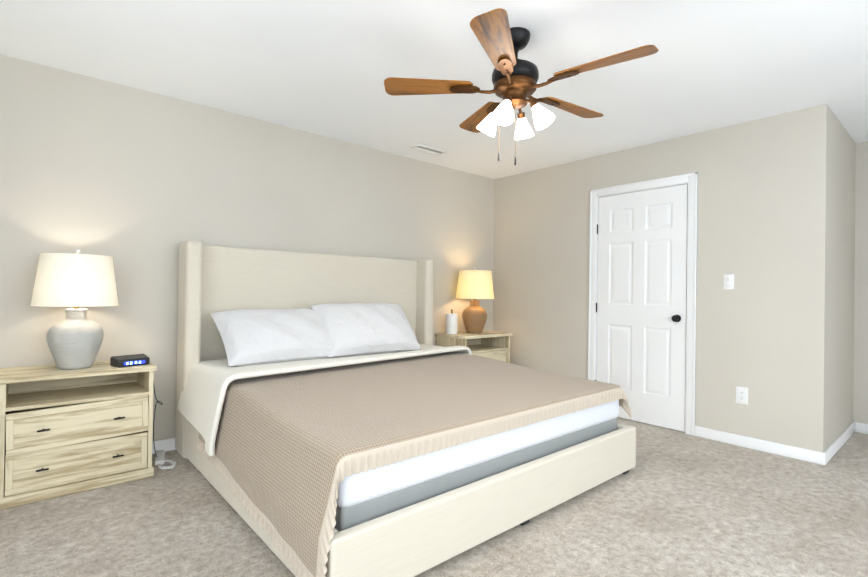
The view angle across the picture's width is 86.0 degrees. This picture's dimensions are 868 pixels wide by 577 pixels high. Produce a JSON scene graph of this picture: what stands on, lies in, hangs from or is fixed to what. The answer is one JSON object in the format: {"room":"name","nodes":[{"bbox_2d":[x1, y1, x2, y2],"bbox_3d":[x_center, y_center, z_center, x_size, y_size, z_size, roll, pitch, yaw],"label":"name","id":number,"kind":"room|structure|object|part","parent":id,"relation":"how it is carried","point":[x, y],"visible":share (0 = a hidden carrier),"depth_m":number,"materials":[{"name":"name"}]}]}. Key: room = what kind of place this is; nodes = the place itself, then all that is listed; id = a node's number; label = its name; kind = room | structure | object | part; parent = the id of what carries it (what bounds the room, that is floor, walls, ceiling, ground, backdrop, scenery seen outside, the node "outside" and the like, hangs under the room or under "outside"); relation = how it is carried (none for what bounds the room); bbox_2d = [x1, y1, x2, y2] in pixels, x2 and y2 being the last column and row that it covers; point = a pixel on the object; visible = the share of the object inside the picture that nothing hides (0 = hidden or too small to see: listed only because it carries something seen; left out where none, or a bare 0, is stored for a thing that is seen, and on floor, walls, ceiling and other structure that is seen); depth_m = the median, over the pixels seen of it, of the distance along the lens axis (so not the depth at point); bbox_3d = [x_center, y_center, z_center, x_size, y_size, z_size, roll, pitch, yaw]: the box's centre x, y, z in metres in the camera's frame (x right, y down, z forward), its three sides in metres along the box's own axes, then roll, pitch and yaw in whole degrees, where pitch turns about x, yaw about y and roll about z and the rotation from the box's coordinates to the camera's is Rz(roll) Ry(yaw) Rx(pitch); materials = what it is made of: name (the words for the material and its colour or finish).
{"room":"bedroom","nodes":[
{"label":"bedroom","id":0,"kind":"room"},
{"bbox_2d":[0,54,494,440],"bbox_3d":[-0.780,-0.078,4.204,6.460,2.440,0.120,1,-1,-41],"label":"wall","id":1,"kind":"structure","parent":0,"point":[139,186],"depth_m":3.21,"materials":[{"name":"paint"}]},
{"bbox_2d":[152,438,175,453],"bbox_3d":[-1.202,1.091,3.755,4.970,0.083,0.018,1,-1,-41],"label":"baseboard","id":2,"kind":"structure","parent":1,"relation":"attached to","point":[166,444],"depth_m":3.19,"materials":[{"name":"paint"}]},
{"bbox_2d":[0,417,867,576],"bbox_3d":[1.010,1.186,2.111,6.460,0.060,5.640,1,-1,-41],"label":"floor","id":3,"kind":"structure","parent":0,"point":[674,503],"depth_m":2.22,"materials":[{"name":"carpet"}]},
{"bbox_2d":[0,361,156,509],"bbox_3d":[-2.045,0.785,2.689,0.698,0.655,0.449,1,-1,-41],"label":"nightstand","id":4,"kind":"object","parent":3,"relation":"on","point":[66,432],"visible":0.98,"depth_m":2.56,"materials":[{"name":"beige wood"}]},
{"bbox_2d":[30,249,117,369],"bbox_3d":[-2.063,0.112,2.688,0.406,0.687,0.406,1,-1,-41],"label":"lamp","id":5,"kind":"object","parent":4,"relation":"on","point":[77,280],"visible":1,"depth_m":2.58,"materials":[{"name":"grey ceramic"}]},
{"bbox_2d":[110,354,149,367],"bbox_3d":[-1.815,0.431,2.792,0.102,0.058,0.188,1,0,35],"label":"clock","id":6,"kind":"object","parent":4,"relation":"on","point":[129,360],"visible":1,"depth_m":2.76,"materials":[{"name":"plastic"}]},
{"bbox_2d":[153,381,162,456],"bbox_3d":[-1.791,0.778,2.923,0.155,0.659,0.124,1,-1,-41],"label":"cord","id":7,"kind":"object","parent":6,"relation":"attached to","point":[154,416],"visible":0.85,"depth_m":2.95,"materials":[{"name":"plastic"}]},
{"bbox_2d":[155,450,164,464],"bbox_3d":[-1.791,1.103,3.044,0.050,0.030,0.220,1,0,-29],"label":"power strip","id":8,"kind":"object","parent":3,"relation":"on","point":[159,458],"visible":0.94,"depth_m":3.00,"materials":[{"name":"white plastic"}]},
{"bbox_2d":[157,460,175,468],"bbox_3d":[-1.686,1.111,2.941,0.103,0.011,0.166,1,-1,-41],"label":"cord","id":9,"kind":"object","parent":3,"relation":"on","point":[171,466],"visible":0.94,"depth_m":2.92,"materials":[{"name":"plastic"}]},
{"bbox_2d":[175,240,635,576],"bbox_3d":[-0.268,0.422,3.067,2.202,1.440,2.215,1,-1,-41],"label":"bed","id":10,"kind":"object","parent":3,"relation":"on","point":[339,416],"visible":1,"depth_m":2.45,"materials":[{"name":"fabric"}]},
{"bbox_2d":[196,352,631,576],"bbox_3d":[-0.067,0.830,2.806,2.139,0.573,1.535,1,-1,-41],"label":"blanket","id":11,"kind":"object","parent":10,"relation":"on","point":[402,467],"depth_m":2.12,"materials":[{"name":"beige fabric"}]},
{"bbox_3d":[-0.240,0.703,3.075,2.010,0.210,2.050,1,-1,-41],"label":"mattress","id":12,"kind":"part","parent":10,"relation":"part of","materials":[{"name":"white fabric"}]},
{"bbox_2d":[436,330,511,362],"bbox_3d":[0.417,0.815,4.833,0.698,0.700,0.437,1,-1,-41],"label":"nightstand","id":13,"kind":"object","parent":3,"relation":"on","point":[492,345],"visible":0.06,"depth_m":4.78,"materials":[{"name":"beige wood"}]},
{"bbox_2d":[446,309,457,333],"bbox_3d":[0.181,0.336,4.736,0.116,0.247,0.116,1,-1,-41],"label":"bottle","id":14,"kind":"object","parent":13,"relation":"on","point":[451,322],"visible":1,"depth_m":4.69,"materials":[{"name":"white plastic"}]},
{"bbox_2d":[456,267,493,333],"bbox_3d":[0.427,0.120,4.862,0.406,0.687,0.406,1,-1,-41],"label":"lamp","id":15,"kind":"object","parent":13,"relation":"on","point":[475,284],"visible":1,"depth_m":4.74,"materials":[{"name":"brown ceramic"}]},
{"bbox_2d":[0,0,867,178],"bbox_3d":[1.048,-1.314,2.128,6.460,0.060,5.640,1,-1,-41],"label":"ceiling","id":16,"kind":"structure","parent":0,"point":[326,68],"depth_m":2.66,"materials":[{"name":"paint"}]},
{"bbox_2d":[410,144,446,155],"bbox_3d":[-0.049,-1.282,4.314,0.340,0.008,0.140,1,-1,-41],"label":"ceiling vent","id":17,"kind":"object","parent":16,"relation":"in","point":[427,149],"visible":1,"depth_m":4.30,"materials":[{"name":"metal"}]},
{"bbox_2d":[384,8,657,164],"bbox_3d":[0.448,-0.952,2.381,1.262,0.678,1.281,1,-1,-41],"label":"fan","id":18,"kind":"object","parent":16,"relation":"hanging from","point":[514,77],"visible":1,"depth_m":2.31,"materials":[{"name":"brown wood"}]},
{"bbox_2d":[493,104,829,451],"bbox_3d":[1.709,-0.039,4.311,0.120,2.440,2.980,1,-1,-41],"label":"wall","id":19,"kind":"structure","parent":0,"point":[763,238],"depth_m":3.58,"materials":[{"name":"paint"}]},
{"bbox_2d":[596,184,687,431],"bbox_3d":[1.792,0.154,4.100,0.100,2.029,0.790,1,-1,-41],"label":"door","id":20,"kind":"structure","parent":19,"relation":"in","point":[641,301],"depth_m":4.07,"materials":[{"name":"paint"}]},
{"bbox_2d":[588,172,697,435],"bbox_3d":[1.841,0.121,4.142,0.137,2.121,0.950,1,-1,-41],"label":"door frame","id":21,"kind":"structure","parent":19,"relation":"attached to","point":[690,180],"depth_m":3.80,"materials":[{"name":"paint"}]},
{"bbox_2d":[723,274,733,288],"bbox_3d":[2.260,-0.051,3.575,0.013,0.116,0.072,1,-1,-41],"label":"light switch","id":22,"kind":"object","parent":19,"relation":"attached to","point":[728,281],"visible":1,"depth_m":3.57,"materials":[{"name":"white plastic"}]},
{"bbox_2d":[736,386,747,404],"bbox_3d":[2.312,0.804,3.498,0.008,0.128,0.080,1,-1,-41],"label":"electrical outlet","id":23,"kind":"object","parent":19,"relation":"attached to","point":[741,395],"visible":1,"depth_m":3.50,"materials":[{"name":"white plastic"}]},
{"bbox_2d":[694,426,819,463],"bbox_3d":[2.353,1.144,3.441,0.018,0.083,0.790,1,-1,-41],"label":"baseboard","id":24,"kind":"structure","parent":19,"relation":"attached to","point":[789,451],"depth_m":3.40,"materials":[{"name":"paint"}]},
{"bbox_2d":[827,109,855,447],"bbox_3d":[3.107,-0.022,3.631,1.100,2.440,0.120,1,-1,-41],"label":"wall","id":25,"kind":"structure","parent":0,"point":[840,371],"depth_m":3.53,"materials":[{"name":"paint"}]},
{"bbox_2d":[820,422,856,464],"bbox_3d":[3.068,1.155,3.514,1.194,0.083,0.018,1,-1,-41],"label":"baseboard","id":26,"kind":"structure","parent":25,"relation":"attached to","point":[825,456],"depth_m":3.40,"materials":[{"name":"paint"}]},
{"bbox_2d":[853,141,867,423],"bbox_3d":[4.360,-0.006,3.117,0.120,2.440,2.540,1,-1,-41],"label":"wall","id":27,"kind":"structure","parent":0,"point":[860,397],"depth_m":3.91,"materials":[{"name":"paint"}]},
{"bbox_2d":[857,422,867,433],"bbox_3d":[4.321,1.171,3.031,0.014,0.083,2.390,1,-1,-41],"label":"baseboard","id":28,"kind":"structure","parent":27,"relation":"attached to","point":[861,427],"depth_m":3.88,"materials":[{"name":"paint"}]}
]}

